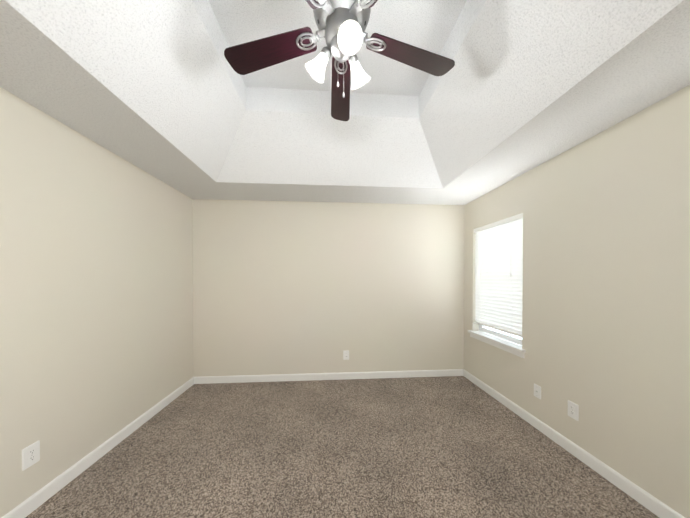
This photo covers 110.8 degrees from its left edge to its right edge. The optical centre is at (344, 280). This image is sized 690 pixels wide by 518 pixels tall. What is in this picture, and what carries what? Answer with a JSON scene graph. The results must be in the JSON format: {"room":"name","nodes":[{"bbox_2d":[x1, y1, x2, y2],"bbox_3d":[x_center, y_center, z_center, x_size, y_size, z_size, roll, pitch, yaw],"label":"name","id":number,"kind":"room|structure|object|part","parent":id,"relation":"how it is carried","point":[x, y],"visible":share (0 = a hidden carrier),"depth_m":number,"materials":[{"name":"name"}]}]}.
{"room":"empty bedroom","nodes":[
{"label":"empty bedroom","id":0,"kind":"room"},
{"bbox_2d":[0,87,193,517],"bbox_3d":[-1.930,-0.261,1.067,0.140,3.300,4.430,0,1,-4],"label":"wall","id":1,"kind":"structure","parent":0,"point":[96,295],"depth_m":1.70,"materials":[{"name":"beige paint"}]},
{"bbox_2d":[22,440,39,470],"bbox_3d":[-1.880,1.048,1.428,0.009,0.126,0.084,0,1,-4],"label":"electrical outlet","id":2,"kind":"object","parent":1,"relation":"attached to","point":[31,455],"visible":1,"depth_m":1.42,"materials":[{"name":"white plastic"}]},
{"bbox_2d":[2,377,193,517],"bbox_3d":[-1.853,1.343,1.088,0.014,0.092,4.150,0,1,-4],"label":"baseboard","id":3,"kind":"structure","parent":1,"relation":"attached to","point":[32,503],"depth_m":1.74,"materials":[{"name":"white wood"}]},
{"bbox_2d":[192,199,463,376],"bbox_3d":[-0.156,-0.283,3.344,3.723,3.300,0.140,0,1,-4],"label":"wall","id":4,"kind":"structure","parent":0,"point":[289,287],"depth_m":3.27,"materials":[{"name":"beige paint"}]},
{"bbox_2d":[194,369,462,383],"bbox_3d":[-0.150,1.322,3.283,3.695,0.092,0.014,0,1,-4],"label":"baseboard","id":5,"kind":"structure","parent":4,"relation":"attached to","point":[315,376],"depth_m":3.27,"materials":[{"name":"white wood"}]},
{"bbox_2d":[343,350,348,359],"bbox_3d":[0.017,1.034,3.294,0.082,0.126,0.009,0,1,-4],"label":"electrical outlet","id":6,"kind":"object","parent":4,"relation":"attached to","point":[345,355],"visible":1,"depth_m":3.29,"materials":[{"name":"white plastic"}]},
{"bbox_2d":[25,376,658,517],"bbox_3d":[-0.003,1.437,1.221,4.003,0.100,4.430,0,1,-4],"label":"floor","id":7,"kind":"structure","parent":0,"point":[441,447],"depth_m":1.81,"materials":[{"name":"carpet"}]},
{"bbox_2d":[0,0,689,204],"bbox_3d":[-0.003,-1.393,1.194,3.723,0.680,4.150,0,1,-4],"label":"ceiling","id":8,"kind":"structure","parent":0,"point":[163,91],"depth_m":1.61,"materials":[{"name":"white paint"}]},
{"bbox_2d":[224,0,454,120],"bbox_3d":[-0.012,-1.358,1.240,1.313,0.750,1.268,0,1,-4],"label":"fan","id":9,"kind":"object","parent":8,"relation":"hanging from","point":[341,25],"visible":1,"depth_m":1.26,"materials":[{"name":"brown wood"}]},
{"bbox_3d":[-0.414,-1.257,1.309,0.530,0.033,0.142,0,1,16],"label":"blade","id":10,"kind":"part","parent":9,"relation":"part of","materials":[{"name":"brown wood"}]},
{"bbox_3d":[-0.248,-1.252,0.851,0.142,0.033,0.530,0,1,34],"label":"blade","id":11,"kind":"part","parent":9,"relation":"part of","materials":[{"name":"brown wood"}]},
{"bbox_3d":[-0.130,-1.111,1.226,0.114,0.100,0.114,37,9,12],"label":"lamp shade","id":12,"kind":"part","parent":9,"relation":"part of","materials":[{"name":"white glass"}]},
{"bbox_3d":[-0.093,-1.159,1.217,0.066,0.054,0.052,0,1,-4],"label":"arm","id":13,"kind":"part","parent":9,"relation":"part of"},
{"bbox_3d":[-0.029,-1.260,1.609,0.142,0.033,0.530,0,1,-2],"label":"blade","id":14,"kind":"part","parent":9,"relation":"part of","materials":[{"name":"brown wood"}]},
{"bbox_3d":[0.006,-1.158,1.119,0.051,0.054,0.067,0,1,-4],"label":"arm","id":15,"kind":"part","parent":9,"relation":"part of"},
{"bbox_3d":[0.015,-1.110,1.081,0.114,0.100,0.114,0,-35,-15],"label":"lamp shade","id":16,"kind":"part","parent":9,"relation":"part of","materials":[{"name":"white glass"}]},
{"bbox_3d":[0.042,-1.159,1.254,0.060,0.054,0.056,0,1,-4],"label":"arm","id":17,"kind":"part","parent":9,"relation":"part of"},
{"bbox_3d":[0.068,-1.112,1.279,0.114,0.100,0.114,1,37,45],"label":"lamp shade","id":18,"kind":"part","parent":9,"relation":"part of","materials":[{"name":"white glass"}]},
{"bbox_3d":[0.375,-1.257,1.335,0.530,0.033,0.142,0,1,-20],"label":"blade","id":19,"kind":"part","parent":9,"relation":"part of","materials":[{"name":"brown wood"}]},
{"bbox_2d":[464,85,689,517],"bbox_3d":[1.923,-0.264,1.342,0.140,3.300,4.430,0,1,-4],"label":"wall","id":20,"kind":"structure","parent":0,"point":[606,291],"depth_m":1.64,"materials":[{"name":"beige paint"}]},
{"bbox_2d":[468,330,525,352],"bbox_3d":[1.770,0.697,2.803,0.130,0.030,0.912,0,1,-4],"label":"window sill","id":21,"kind":"structure","parent":20,"relation":"attached to","point":[508,344],"depth_m":2.71,"materials":[{"name":"white wood"}]},
{"bbox_2d":[470,218,524,357],"bbox_3d":[1.808,0.042,2.799,0.148,1.450,0.882,0,1,-4],"label":"window","id":22,"kind":"structure","parent":20,"relation":"in","point":[498,298],"depth_m":2.73,"materials":[{"name":"white plastic"}]},
{"bbox_3d":[1.747,-0.345,2.825,0.018,0.600,0.582,0,1,-4],"label":"blind wand cord","id":23,"kind":"part","parent":22,"relation":"part of","materials":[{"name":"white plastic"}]},
{"bbox_3d":[1.784,-0.030,2.797,0.054,1.205,0.810,0,1,-4],"label":"window blind rail","id":24,"kind":"part","parent":22,"relation":"part of","materials":[{"name":"white plastic"}]},
{"bbox_2d":[474,213,522,232],"bbox_3d":[1.786,-0.658,2.791,0.060,0.047,0.814,0,1,-4],"label":"blind headrail","id":25,"kind":"object","parent":22,"relation":"attached to","point":[504,221],"visible":0.71,"depth_m":2.70,"materials":[{"name":"white plastic"}]},
{"bbox_3d":[1.859,0.000,2.803,0.044,1.365,0.822,0,1,-4],"label":"frame","id":26,"kind":"part","parent":22,"relation":"part of","materials":[{"name":"white plastic"}]},
{"bbox_2d":[534,384,540,398],"bbox_3d":[1.784,1.032,2.214,0.016,0.117,0.075,0,1,-4],"label":"outlet","id":27,"kind":"object","parent":20,"relation":"attached to","point":[537,391],"visible":1,"depth_m":2.21,"materials":[{"name":"white plastic"}]},
{"bbox_2d":[567,400,578,420],"bbox_3d":[1.810,1.034,1.893,0.009,0.126,0.082,0,1,-4],"label":"electrical outlet","id":28,"kind":"object","parent":20,"relation":"attached to","point":[573,410],"visible":1,"depth_m":1.89,"materials":[{"name":"white plastic"}]},
{"bbox_2d":[463,369,684,517],"bbox_3d":[1.847,1.340,1.352,0.014,0.092,4.150,0,1,-4],"label":"baseboard","id":29,"kind":"structure","parent":20,"relation":"attached to","point":[652,504],"depth_m":1.76,"materials":[{"name":"white wood"}]},
{"label":"outside","id":30,"kind":"structure","parent":0,"visible":0},
{"bbox_2d":[484,326,521,345],"bbox_3d":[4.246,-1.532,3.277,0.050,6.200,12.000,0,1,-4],"label":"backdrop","id":31,"kind":"structure","parent":30,"point":[503,333],"depth_m":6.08,"materials":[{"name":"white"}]}
]}

